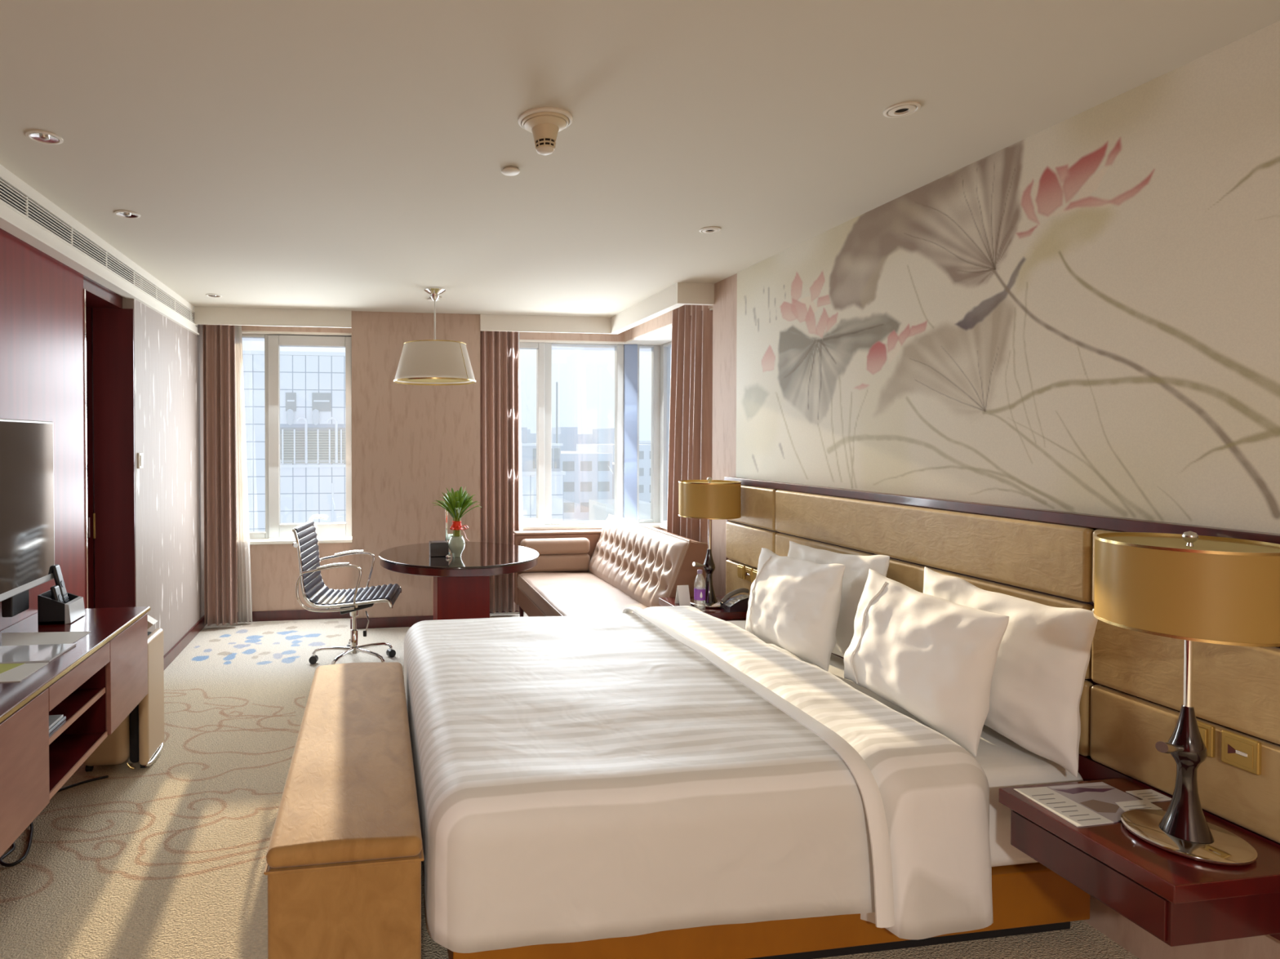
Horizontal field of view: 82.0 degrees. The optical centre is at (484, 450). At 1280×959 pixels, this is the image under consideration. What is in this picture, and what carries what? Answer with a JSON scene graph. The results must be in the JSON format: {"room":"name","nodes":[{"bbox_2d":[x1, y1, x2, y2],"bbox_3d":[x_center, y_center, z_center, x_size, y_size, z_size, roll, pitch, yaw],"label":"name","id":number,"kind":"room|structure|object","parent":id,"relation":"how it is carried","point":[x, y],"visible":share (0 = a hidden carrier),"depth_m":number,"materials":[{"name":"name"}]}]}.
{"room":"hotel room","nodes":[
{"label":"hotel room","id":0,"kind":"room"},
{"bbox_2d":[92,308,95,608],"bbox_3d":[-2.412,0.189,4.307,0.370,2.600,0.090,0,1,-9],"label":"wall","id":1,"kind":"structure","parent":0,"point":[92,308],"depth_m":4.28,"materials":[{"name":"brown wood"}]},
{"bbox_2d":[122,271,204,655],"bbox_3d":[-2.306,0.174,5.349,0.110,2.600,2.140,0,1,-9],"label":"wall","id":2,"kind":"structure","parent":0,"point":[168,357],"depth_m":5.00,"materials":[{"name":"paint"}]},
{"bbox_2d":[0,164,199,334],"bbox_3d":[-1.708,-0.963,1.170,0.215,0.208,9.250,0,1,-9],"label":"trim","id":3,"kind":"structure","parent":2,"relation":"attached to","point":[11,221],"depth_m":3.44,"materials":[{"name":"beige paint"}]},
{"bbox_2d":[0,173,195,325],"bbox_3d":[-1.953,-1.005,3.322,0.048,0.105,4.780,0,1,-9],"label":"grille","id":4,"kind":"object","parent":3,"relation":"attached to","point":[8,197],"visible":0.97,"depth_m":3.42,"materials":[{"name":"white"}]},
{"bbox_2d":[83,275,122,308],"bbox_3d":[-2.364,-0.881,3.953,0.505,0.090,0.575,0,1,-9],"label":"door frame","id":5,"kind":"structure","parent":2,"relation":"attached to","point":[97,295],"depth_m":4.02,"materials":[{"name":"brown wood"}]},
{"bbox_2d":[137,453,143,468],"bbox_3d":[-2.096,0.065,4.376,0.018,0.095,0.075,0,1,-9],"label":"light switch","id":6,"kind":"object","parent":2,"relation":"attached to","point":[140,455],"visible":1,"depth_m":4.35,"materials":[{"name":"beige paint"}]},
{"bbox_2d":[164,614,206,670],"bbox_3d":[-2.216,1.434,5.194,0.018,0.085,1.770,0,1,-9],"label":"baseboard","id":7,"kind":"structure","parent":2,"relation":"attached to","point":[174,652],"depth_m":5.31,"materials":[{"name":"brown wood"}]},
{"bbox_2d":[351,311,479,618],"bbox_3d":[-0.616,0.160,6.311,1.060,2.600,0.740,0,1,-9],"label":"wall column","id":8,"kind":"structure","parent":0,"point":[411,443],"depth_m":5.93,"materials":[{"name":"beige paint"}]},
{"bbox_2d":[350,615,433,629],"bbox_3d":[-0.560,1.423,5.956,1.090,0.085,0.015,0,1,-9],"label":"baseboard","id":9,"kind":"structure","parent":8,"relation":"attached to","point":[406,621],"depth_m":5.92,"materials":[{"name":"brown wood"}]},
{"bbox_2d":[236,522,662,612],"bbox_3d":[-0.243,1.087,6.568,4.330,0.740,0.370,0,1,-9],"label":"wall","id":10,"kind":"structure","parent":0,"point":[268,575],"depth_m":6.15,"materials":[{"name":"beige paint"}]},
{"bbox_2d":[234,330,351,539],"bbox_3d":[-1.774,-0.122,6.310,1.230,1.785,0.350,0,1,-9],"label":"window","id":11,"kind":"structure","parent":10,"relation":"in","point":[274,528],"depth_m":6.21,"materials":[{"name":"grey paint"}]},
{"bbox_2d":[237,608,351,622],"bbox_3d":[-1.747,1.420,6.152,1.230,0.085,0.015,0,1,-9],"label":"baseboard","id":12,"kind":"structure","parent":10,"relation":"attached to","point":[295,615],"depth_m":6.15,"materials":[{"name":"brown wood"}]},
{"bbox_2d":[236,537,351,545],"bbox_3d":[-1.752,0.787,6.175,1.230,0.030,0.130,0,1,-9],"label":"trim","id":13,"kind":"structure","parent":10,"relation":"on","point":[321,540],"depth_m":6.16,"materials":[{"name":"white stone"}]},
{"bbox_2d":[518,342,660,525],"bbox_3d":[0.779,-0.148,6.628,1.795,1.667,0.100,0,1,-9],"label":"window","id":14,"kind":"structure","parent":10,"relation":"in","point":[626,487],"depth_m":6.66,"materials":[{"name":"grey paint"}]},
{"bbox_2d":[519,522,663,530],"bbox_3d":[0.795,0.702,6.557,1.800,0.030,0.130,0,1,-9],"label":"trim","id":15,"kind":"structure","parent":10,"relation":"on","point":[652,525],"depth_m":6.50,"materials":[{"name":"white stone"}]},
{"bbox_2d":[234,304,712,342],"bbox_3d":[-0.113,-1.056,5.672,4.330,0.150,2.120,0,1,-9],"label":"wall","id":16,"kind":"structure","parent":0,"point":[522,335],"depth_m":6.21,"materials":[{"name":"beige paint"}]},
{"bbox_2d":[194,306,351,328],"bbox_3d":[-1.684,-1.063,5.749,1.215,0.138,0.020,0,1,-9],"label":"trim","id":17,"kind":"structure","parent":16,"relation":"attached to","point":[202,315],"depth_m":5.74,"materials":[{"name":"beige paint"}]},
{"bbox_2d":[480,314,610,333],"bbox_3d":[0.524,-1.068,6.081,1.130,0.138,0.020,0,1,-9],"label":"trim","id":18,"kind":"structure","parent":16,"relation":"attached to","point":[488,322],"depth_m":6.07,"materials":[{"name":"beige paint"}]},
{"bbox_2d":[518,339,671,349],"bbox_3d":[0.881,-0.989,6.697,2.020,0.013,0.350,0,1,-9],"label":"trim","id":19,"kind":"structure","parent":16,"relation":"attached to","point":[519,340],"depth_m":6.59,"materials":[{"name":"beige paint"}]},
{"bbox_2d":[610,282,687,333],"bbox_3d":[1.220,-1.059,5.488,0.070,0.138,1.400,0,1,-9],"label":"trim","id":20,"kind":"structure","parent":16,"relation":"attached to","point":[674,296],"depth_m":5.26,"materials":[{"name":"beige paint"}]},
{"bbox_2d":[625,307,712,343],"bbox_3d":[1.730,-0.976,5.763,0.620,0.013,1.750,0,1,-9],"label":"trim","id":21,"kind":"structure","parent":16,"relation":"attached to","point":[663,335],"depth_m":6.22,"materials":[{"name":"beige paint"}]},
{"bbox_2d":[686,283,714,305],"bbox_3d":[1.449,-1.050,4.835,0.190,0.138,0.040,0,1,-9],"label":"trim","id":22,"kind":"structure","parent":16,"relation":"attached to","point":[698,294],"depth_m":4.82,"materials":[{"name":"beige paint"}]},
{"bbox_2d":[0,612,1139,958],"bbox_3d":[0.175,1.526,1.717,4.850,0.001,9.700,0,1,-9],"label":"floor","id":23,"kind":"structure","parent":0,"point":[166,859],"depth_m":2.79,"materials":[{"name":"carpet"}]},
{"bbox_2d":[0,227,85,631],"bbox_3d":[-1.599,0.338,0.161,0.125,2.420,7.185,0,1,-9],"label":"wall panel","id":24,"kind":"object","parent":23,"relation":"on","point":[42,309],"depth_m":3.34,"materials":[{"name":"brown wood"}]},
{"bbox_2d":[0,418,54,617],"bbox_3d":[-1.806,0.271,2.496,0.110,0.768,1.145,0,1,-9],"label":"television","id":25,"kind":"object","parent":24,"relation":"attached to","point":[27,523],"visible":1,"depth_m":2.81,"materials":[{"name":"black glass"}]},
{"bbox_2d":[0,606,150,857],"bbox_3d":[-1.561,0.941,1.897,0.463,0.400,2.790,0,1,-9],"label":"console","id":26,"kind":"object","parent":24,"relation":"attached to","point":[95,684],"visible":0.88,"depth_m":2.58,"materials":[{"name":"brown wood"}]},
{"bbox_2d":[0,662,48,682],"bbox_3d":[-1.634,0.733,2.351,0.305,0.003,0.195,0,1,-9],"label":"leaflet","id":27,"kind":"object","parent":26,"relation":"on","point":[9,673],"visible":1,"depth_m":2.38,"materials":[{"name":"white paper"}]},
{"bbox_2d":[0,644,75,664],"bbox_3d":[-1.679,0.728,2.557,0.338,0.006,0.216,0,1,-9],"label":"paper sheet","id":28,"kind":"object","parent":26,"relation":"on","point":[28,653],"visible":1,"depth_m":2.57,"materials":[{"name":"white paper"}]},
{"bbox_2d":[1,631,90,646],"bbox_3d":[-1.729,0.727,2.765,0.340,0.002,0.207,0,1,-9],"label":"paper sheet","id":29,"kind":"object","parent":26,"relation":"on","point":[51,637],"visible":1,"depth_m":2.77,"materials":[{"name":"white paper"}]},
{"bbox_2d":[48,716,66,733],"bbox_3d":[-1.559,0.937,2.393,0.225,0.010,0.200,0,1,-9],"label":"magazine","id":30,"kind":"object","parent":26,"relation":"on","point":[63,718],"visible":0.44,"depth_m":2.44,"materials":[{"name":"grey paper"}]},
{"bbox_2d":[48,715,62,729],"bbox_3d":[-1.555,0.926,2.387,0.211,0.010,0.188,0,1,-9],"label":"magazine","id":31,"kind":"object","parent":30,"relation":"on","point":[53,719],"visible":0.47,"depth_m":2.45,"materials":[{"name":"white paper"}]},
{"bbox_2d":[37,590,84,625],"bbox_3d":[-1.799,0.663,3.056,0.127,0.123,0.150,0,1,-9],"label":"remote holder","id":32,"kind":"object","parent":26,"relation":"on","point":[50,611],"visible":0.94,"depth_m":2.99,"materials":[{"name":"black leather"}]},
{"bbox_2d":[50,585,63,602],"bbox_3d":[-1.796,0.639,3.024,0.046,0.135,0.054,0,1,-9],"label":"remote control","id":33,"kind":"object","parent":32,"relation":"in","point":[55,592],"visible":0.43,"depth_m":3.01,"materials":[{"name":"black plastic"}]},
{"bbox_2d":[52,564,69,603],"bbox_3d":[-1.812,0.599,3.074,0.064,0.215,0.056,0,1,-9],"label":"remote control","id":34,"kind":"object","parent":32,"relation":"in","point":[56,571],"visible":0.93,"depth_m":3.06,"materials":[{"name":"black plastic"}]},
{"bbox_2d":[48,688,102,737],"bbox_3d":[-1.659,0.948,2.534,0.408,0.016,0.518,0,1,-9],"label":"shelf","id":35,"kind":"object","parent":26,"relation":"attached to","point":[81,700],"depth_m":2.63,"materials":[{"name":"brown wood"}]},
{"bbox_2d":[0,775,108,866],"bbox_3d":[-1.795,1.496,2.944,0.173,0.026,0.698,0,1,-2],"label":"power cable","id":36,"kind":"object","parent":23,"relation":"on","point":[2,863],"visible":0.7,"depth_m":2.73,"materials":[{"name":"black plastic"}]},
{"bbox_2d":[82,614,164,771],"bbox_3d":[-1.744,1.143,3.459,0.324,0.714,0.293,0,1,-9],"label":"suitcase","id":37,"kind":"object","parent":23,"relation":"on","point":[138,738],"visible":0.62,"depth_m":3.37,"materials":[{"name":"beige leather"}]},
{"bbox_2d":[263,662,424,958],"bbox_3d":[-0.473,1.246,2.607,0.406,0.493,1.542,0,1,-9],"label":"bench","id":38,"kind":"object","parent":23,"relation":"on","point":[344,851],"visible":1,"depth_m":1.91,"materials":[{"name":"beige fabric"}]},
{"bbox_2d":[266,662,422,868],"bbox_3d":[-0.473,1.030,2.606,0.400,0.061,1.535,0,1,-9],"label":"cushion","id":39,"kind":"object","parent":38,"relation":"on","point":[348,800],"depth_m":2.19,"materials":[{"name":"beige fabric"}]},
{"bbox_2d":[292,520,401,664],"bbox_3d":[-0.930,0.994,4.957,0.660,0.969,0.604,0,1,0],"label":"office chair","id":40,"kind":"object","parent":23,"relation":"on","point":[349,601],"visible":0.97,"depth_m":4.89,"materials":[{"name":"grey leather"}]},
{"bbox_2d":[378,542,538,620],"bbox_3d":[-0.178,1.102,5.066,1.124,0.752,1.124,0,1,-9],"label":"round table","id":41,"kind":"object","parent":23,"relation":"on","point":[461,584],"visible":0.78,"depth_m":4.88,"materials":[{"name":"black wood"}]},
{"bbox_2d":[429,540,448,556],"bbox_3d":[-0.315,0.680,4.948,0.127,0.095,0.120,0,1,-9],"label":"tissue box","id":42,"kind":"object","parent":41,"relation":"on","point":[437,548],"visible":0.94,"depth_m":4.89,"materials":[{"name":"black"}]},
{"bbox_2d":[448,535,465,557],"bbox_3d":[-0.189,0.657,4.896,0.116,0.142,0.116,0,1,-9],"label":"vase","id":43,"kind":"object","parent":41,"relation":"on","point":[456,544],"visible":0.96,"depth_m":4.86,"materials":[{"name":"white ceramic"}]},
{"bbox_2d":[433,486,481,541],"bbox_3d":[-0.182,0.468,4.892,0.317,0.450,0.341,1,1,39],"label":"bunch","id":44,"kind":"object","parent":43,"relation":"in","point":[456,503],"visible":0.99,"depth_m":4.85,"materials":[{"name":"green plant"}]},
{"bbox_2d":[512,514,707,617],"bbox_3d":[0.845,1.020,5.423,0.951,0.905,1.756,0,1,-9],"label":"sofa","id":45,"kind":"object","parent":23,"relation":"on","point":[615,568],"visible":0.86,"depth_m":5.35,"materials":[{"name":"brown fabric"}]},
{"bbox_2d":[517,572,648,616],"bbox_3d":[0.766,1.103,5.322,0.765,0.142,1.575,0,1,-9],"label":"seat cushion","id":46,"kind":"object","parent":45,"relation":"on","point":[587,593],"depth_m":5.21,"materials":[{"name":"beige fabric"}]},
{"bbox_2d":[587,515,688,607],"bbox_3d":[1.094,0.821,5.403,0.212,0.485,1.615,0,1,-9],"label":"sofa backrest","id":47,"kind":"object","parent":45,"relation":"on","point":[644,564],"depth_m":5.17,"materials":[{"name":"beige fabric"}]},
{"bbox_2d":[447,620,1089,958],"bbox_3d":[0.748,1.238,3.013,2.000,0.539,1.920,0,1,-9],"label":"bed","id":48,"kind":"object","parent":23,"relation":"on","point":[1028,897],"visible":0.05,"depth_m":2.16,"materials":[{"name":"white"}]},
{"bbox_2d":[404,605,993,953],"bbox_3d":[0.534,1.108,2.975,1.672,0.508,2.114,0,1,-9],"label":"duvet","id":49,"kind":"object","parent":48,"relation":"on","point":[654,769],"visible":1,"depth_m":2.06,"materials":[{"name":"white fabric"}]},
{"bbox_2d":[745,547,844,671],"bbox_3d":[1.410,0.712,3.317,0.230,0.469,0.672,0,1,-9],"label":"pillow","id":50,"kind":"object","parent":48,"relation":"on","point":[793,606],"visible":0.98,"depth_m":3.15,"materials":[{"name":"white fabric"}]},
{"bbox_2d":[787,541,889,657],"bbox_3d":[1.607,0.702,3.346,0.164,0.526,0.753,0,1,-9],"label":"pillow","id":51,"kind":"object","parent":48,"relation":"on","point":[855,575],"visible":0.33,"depth_m":3.14,"materials":[{"name":"white fabric"}]},
{"bbox_2d":[844,568,1008,757],"bbox_3d":[1.531,0.718,2.557,0.243,0.477,0.677,0,1,-9],"label":"pillow","id":52,"kind":"object","parent":48,"relation":"on","point":[932,658],"visible":0.99,"depth_m":2.41,"materials":[{"name":"white fabric"}]},
{"bbox_2d":[923,566,1097,777],"bbox_3d":[1.733,0.714,2.466,0.181,0.504,0.700,0,1,-9],"label":"pillow","id":53,"kind":"object","parent":48,"relation":"on","point":[1039,673],"visible":0.58,"depth_m":2.24,"materials":[{"name":"white fabric"}]},
{"bbox_2d":[0,0,1279,317],"bbox_3d":[0.184,-1.125,1.782,4.900,0.100,9.900,0,1,-9],"label":"ceiling","id":54,"kind":"structure","parent":0,"point":[352,155],"depth_m":2.33,"materials":[{"name":"beige paint"}]},
{"bbox_2d":[25,129,62,144],"bbox_3d":[-1.524,-1.081,2.486,0.112,0.010,0.112,0,1,-9],"label":"recessed light","id":55,"kind":"object","parent":54,"relation":"in","point":[38,135],"visible":1,"depth_m":2.48,"materials":[{"name":"beige paint"}]},
{"bbox_2d":[113,209,140,218],"bbox_3d":[-1.660,-1.093,3.335,0.112,0.010,0.112,0,1,-9],"label":"recessed light","id":56,"kind":"object","parent":54,"relation":"in","point":[122,213],"visible":1,"depth_m":3.33,"materials":[{"name":"beige paint"}]},
{"bbox_2d":[203,324,237,626],"bbox_3d":[-2.167,0.156,5.884,0.263,2.560,0.082,0,1,-9],"label":"curtain","id":57,"kind":"object","parent":54,"relation":"hanging from","point":[220,604],"visible":0.93,"depth_m":5.89,"materials":[{"name":"brown fabric"}]},
{"bbox_2d":[393,287,475,385],"bbox_3d":[-0.347,-0.797,5.013,0.576,0.648,0.576,0,1,-9],"label":"pendant lamp","id":58,"kind":"object","parent":54,"relation":"hanging from","point":[434,362],"visible":1,"depth_m":4.82,"materials":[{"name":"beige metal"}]},
{"bbox_2d":[400,378,470,382],"bbox_3d":[-0.347,-0.495,5.018,0.554,0.003,0.554,0,1,-9],"label":"diffuser","id":59,"kind":"object","parent":58,"relation":"attached to","point":[402,380],"depth_m":5.13,"materials":[{"name":"white plastic"}]},
{"bbox_2d":[480,330,519,613],"bbox_3d":[0.128,0.146,6.273,0.358,2.550,0.094,0,1,-9],"label":"curtain","id":60,"kind":"object","parent":54,"relation":"hanging from","point":[499,350],"visible":0.76,"depth_m":6.27,"materials":[{"name":"brown fabric"}]},
{"bbox_2d":[501,166,519,175],"bbox_3d":[0.101,-1.083,2.786,0.072,0.014,0.072,0,1,-9],"label":"sprinkler cover","id":61,"kind":"object","parent":54,"relation":"attached to","point":[508,171],"visible":1,"depth_m":2.77,"materials":[{"name":"beige paint"}]},
{"bbox_2d":[518,106,573,155],"bbox_3d":[0.199,-1.028,2.352,0.178,0.112,0.178,0,1,-9],"label":"smoke detector","id":62,"kind":"object","parent":54,"relation":"attached to","point":[544,123],"visible":1,"depth_m":2.32,"materials":[{"name":"beige paint"}]},
{"bbox_2d":[666,304,712,586],"bbox_3d":[1.487,0.165,5.279,0.118,2.560,0.735,0,1,-9],"label":"curtain","id":63,"kind":"object","parent":54,"relation":"hanging from","point":[691,411],"visible":0.58,"depth_m":5.15,"materials":[{"name":"brown fabric"}]},
{"bbox_2d":[699,226,720,233],"bbox_3d":[1.126,-1.097,3.582,0.104,0.008,0.104,0,1,-9],"label":"recessed light","id":64,"kind":"object","parent":54,"relation":"in","point":[713,228],"visible":1,"depth_m":3.57,"materials":[{"name":"beige paint"}]},
{"bbox_2d":[883,101,920,117],"bbox_3d":[1.325,-1.079,2.277,0.104,0.008,0.104,0,1,-9],"label":"recessed light","id":65,"kind":"object","parent":54,"relation":"in","point":[903,108],"visible":1,"depth_m":2.27,"materials":[{"name":"beige paint"}]},
{"bbox_2d":[711,20,1279,958],"bbox_3d":[2.171,0.235,1.028,0.122,2.600,7.780,0,1,-9],"label":"wall","id":66,"kind":"structure","parent":0,"point":[1082,314],"depth_m":2.36,"materials":[{"name":"beige paint"}]},
{"bbox_2d":[724,476,1279,941],"bbox_3d":[2.104,0.730,0.934,0.064,1.014,7.400,0,1,-9],"label":"headboard","id":67,"kind":"object","parent":66,"relation":"attached to","point":[1131,699],"visible":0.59,"depth_m":2.24,"materials":[{"name":"beige leather"}]},
{"bbox_2d":[658,595,746,621],"bbox_3d":[1.343,1.015,4.363,0.420,0.155,0.430,0,1,-9],"label":"nightstand","id":68,"kind":"object","parent":67,"relation":"attached to","point":[718,613],"visible":0.12,"depth_m":4.19,"materials":[{"name":"brown wood"}]},
{"bbox_2d":[675,585,690,605],"bbox_3d":[1.202,0.879,4.353,0.070,0.116,0.075,0,1,-9],"label":"tent card","id":69,"kind":"object","parent":68,"relation":"on","point":[682,595],"visible":0.89,"depth_m":4.34,"materials":[{"name":"white paper"}]},
{"bbox_2d":[693,569,705,600],"bbox_3d":[1.259,0.820,4.196,0.065,0.239,0.066,0,1,-9],"label":"water bottle","id":70,"kind":"object","parent":68,"relation":"on","point":[699,593],"visible":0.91,"depth_m":4.17,"materials":[{"name":"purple plastic"}]},
{"bbox_2d":[678,477,741,608],"bbox_3d":[1.366,0.549,4.360,0.363,0.769,0.363,0,1,-9],"label":"table lamp","id":71,"kind":"object","parent":68,"relation":"on","point":[708,499],"visible":0.94,"depth_m":4.24,"materials":[{"name":"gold metal"}]},
{"bbox_2d":[684,481,734,483],"bbox_3d":[1.366,0.203,4.355,0.352,0.003,0.352,0,1,-9],"label":"diffuser","id":72,"kind":"object","parent":71,"relation":"attached to","point":[685,482],"depth_m":4.41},
{"bbox_2d":[720,587,749,612],"bbox_3d":[1.477,0.880,4.215,0.202,0.119,0.094,0,1,-14],"label":"telephone","id":73,"kind":"object","parent":68,"relation":"on","point":[739,603],"visible":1,"depth_m":4.19,"materials":[{"name":"black plastic"}]},
{"bbox_2d":[737,564,745,579],"bbox_3d":[1.551,0.736,4.335,0.019,0.084,0.070,0,1,-9],"label":"light switch","id":74,"kind":"object","parent":67,"relation":"attached to","point":[740,568],"visible":1,"depth_m":4.32,"materials":[{"name":"gold metal"}]},
{"bbox_2d":[745,566,753,582],"bbox_3d":[1.565,0.738,4.246,0.019,0.084,0.075,0,1,-9],"label":"wall socket","id":75,"kind":"object","parent":67,"relation":"attached to","point":[748,571],"visible":0.91,"depth_m":4.24,"materials":[{"name":"gold metal"}]},
{"bbox_2d":[999,777,1279,946],"bbox_3d":[1.719,1.051,1.867,0.420,0.155,0.460,0,1,-9],"label":"nightstand","id":76,"kind":"object","parent":67,"relation":"attached to","point":[1179,900],"visible":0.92,"depth_m":1.70,"materials":[{"name":"brown wood"}]},
{"bbox_2d":[1013,782,1162,826],"bbox_3d":[1.665,0.970,1.972,0.303,0.003,0.199,0,1,-9],"label":"brochure","id":77,"kind":"object","parent":76,"relation":"on","point":[1089,804],"visible":0.98,"depth_m":1.98,"materials":[{"name":"white paper"}]},
{"bbox_2d":[1115,800,1162,812],"bbox_3d":[1.768,0.968,1.949,0.123,0.001,0.052,0,1,-9],"label":"note card","id":78,"kind":"object","parent":77,"relation":"on","point":[1140,804],"visible":0.93,"depth_m":1.95,"materials":[{"name":"white paper"}]},
{"bbox_2d":[1125,789,1171,802],"bbox_3d":[1.866,0.970,2.012,0.085,0.002,0.062,0,1,-9],"label":"note card","id":79,"kind":"object","parent":76,"relation":"on","point":[1149,795],"visible":0.96,"depth_m":2.01,"materials":[{"name":"white paper"}]},
{"bbox_2d":[1093,531,1279,866],"bbox_3d":[1.754,0.586,1.790,0.363,0.769,0.363,0,1,-9],"label":"table lamp","id":80,"kind":"object","parent":76,"relation":"on","point":[1189,587],"visible":1,"depth_m":1.72,"materials":[{"name":"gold metal"}]},
{"bbox_2d":[1102,536,1279,552],"bbox_3d":[1.754,0.240,1.784,0.352,0.003,0.352,0,1,-9],"label":"diffuser","id":81,"kind":"object","parent":80,"relation":"attached to","point":[1110,544],"depth_m":1.79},
{"bbox_2d":[1196,720,1215,758],"bbox_3d":[1.913,0.771,1.930,0.019,0.084,0.082,0,1,-9],"label":"light switch","id":82,"kind":"object","parent":67,"relation":"attached to","point":[1207,732],"visible":0.43,"depth_m":1.90,"materials":[{"name":"gold metal"}]},
{"bbox_2d":[1221,730,1262,775],"bbox_3d":[1.928,0.772,1.831,0.019,0.084,0.082,0,1,-9],"label":"wall socket","id":83,"kind":"object","parent":67,"relation":"attached to","point":[1240,752],"visible":1,"depth_m":1.82,"materials":[{"name":"gold metal"}]},
{"bbox_3d":[1.923,1.098,5.782,0.280,0.740,1.830,0,1,-9],"label":"wall","id":84,"kind":"structure","parent":0,"visible":0},
{"bbox_2d":[659,341,671,524],"bbox_3d":[1.817,-0.137,5.834,0.070,1.667,1.840,0,1,-9],"label":"window","id":85,"kind":"structure","parent":84,"relation":"in","point":[664,408],"depth_m":6.67,"materials":[{"name":"grey paint"}]},
{"bbox_3d":[-2.580,0.194,3.943,0.070,2.600,0.760,0,1,-9],"label":"doorway","id":86,"kind":"structure","parent":0,"visible":0},
{"bbox_2d":[83,288,135,608],"bbox_3d":[-2.299,0.328,3.985,0.498,2.330,0.585,0,1,-9],"label":"door","id":87,"kind":"structure","parent":86,"relation":"attached to","point":[108,333],"depth_m":4.27,"materials":[{"name":"brown wood"}]},
{"label":"outside","id":88,"kind":"structure","parent":0,"visible":0},
{"bbox_3d":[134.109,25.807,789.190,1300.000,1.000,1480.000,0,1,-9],"label":"ground","id":89,"kind":"structure","parent":88,"visible":0},
{"bbox_2d":[235,350,346,537],"bbox_3d":[-11.762,15.277,42.765,9.600,41.330,8.560,0,1,-9],"label":"building","id":90,"kind":"structure","parent":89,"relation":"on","point":[313,477],"depth_m":38.89,"materials":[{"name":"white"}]},
{"bbox_2d":[286,408,293,425],"bbox_3d":[-10.472,-1.781,38.651,0.400,0.900,0.120,0,1,-9],"label":"vent","id":91,"kind":"object","parent":90,"relation":"attached to","point":[290,415],"depth_m":38.61,"materials":[{"name":"grey concrete"}]},
{"bbox_2d":[295,417,307,462],"bbox_3d":[-9.847,-0.548,38.661,0.627,2.494,0.140,0,1,-9],"label":"vent","id":92,"kind":"object","parent":90,"relation":"attached to","point":[304,419],"depth_m":38.65,"materials":[{"name":"white tile"}]},
{"bbox_2d":[311,408,319,425],"bbox_3d":[-9.137,-1.784,38.852,0.400,0.900,0.120,0,1,-9],"label":"vent","id":93,"kind":"object","parent":90,"relation":"attached to","point":[315,416],"depth_m":38.81,"materials":[{"name":"grey concrete"}]},
{"bbox_2d":[326,417,337,462],"bbox_3d":[-8.264,-0.551,38.899,0.627,2.494,0.140,0,1,-9],"label":"vent","id":94,"kind":"object","parent":90,"relation":"attached to","point":[331,418],"depth_m":38.88,"materials":[{"name":"white tile"}]},
{"bbox_2d":[527,429,536,443],"bbox_3d":[16.265,10.634,359.106,19.000,41.600,25.000,0,1,-9],"label":"block","id":95,"kind":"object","parent":89,"relation":"on","point":[531,437],"visible":0.14,"depth_m":347.25,"materials":[{"name":"white"}]},
{"bbox_2d":[518,382,565,520],"bbox_3d":[-0.807,15.966,44.631,9.820,39.900,8.150,0,1,-9],"label":"apartment block","id":96,"kind":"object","parent":89,"relation":"on","point":[526,451],"visible":0.12,"depth_m":41.14,"materials":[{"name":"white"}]},
{"bbox_2d":[518,427,527,443],"bbox_3d":[0.485,-0.894,43.802,4.000,0.960,1.500,0,1,-9],"label":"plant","id":97,"kind":"object","parent":96,"relation":"on","point":[522,432],"depth_m":43.32,"materials":[{"name":"grey concrete"}]},
{"bbox_2d":[551,426,592,451],"bbox_3d":[45.447,10.460,343.268,32.000,42.400,25.000,0,1,-9],"label":"block","id":98,"kind":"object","parent":89,"relation":"on","point":[569,437],"visible":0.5,"depth_m":329.98,"materials":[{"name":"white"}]},
{"bbox_2d":[560,451,612,520],"bbox_3d":[13.963,17.582,124.181,8.500,34.400,25.080,0,1,-9],"label":"building","id":99,"kind":"structure","parent":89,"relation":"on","point":[588,475],"depth_m":111.61,"materials":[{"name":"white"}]},
{"bbox_2d":[592,428,614,444],"bbox_3d":[53.867,11.374,314.208,6.000,41.400,25.000,0,1,-9],"label":"block","id":100,"kind":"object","parent":89,"relation":"on","point":[600,436],"visible":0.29,"depth_m":309.84,"materials":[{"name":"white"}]},
{"bbox_2d":[576,444,650,502],"bbox_3d":[27.253,16.637,148.418,10.000,35.600,25.080,0,1,-9],"label":"block","id":101,"kind":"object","parent":89,"relation":"on","point":[644,450],"visible":0.19,"depth_m":136.19,"materials":[{"name":"white"}]},
{"bbox_2d":[612,462,614,499],"bbox_3d":[20.833,18.467,132.307,6.500,32.400,25.080,0,1,-9],"label":"block","id":102,"kind":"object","parent":89,"relation":"on","point":[613,463],"visible":0.02,"depth_m":119.63,"materials":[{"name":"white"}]},
{"bbox_2d":[588,499,650,520],"bbox_3d":[19.728,21.264,104.409,7.000,27.600,8.000,0,1,-9],"label":"low hall","id":103,"kind":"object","parent":89,"relation":"on","point":[598,509],"visible":0.14,"depth_m":101.28,"materials":[{"name":"white"}]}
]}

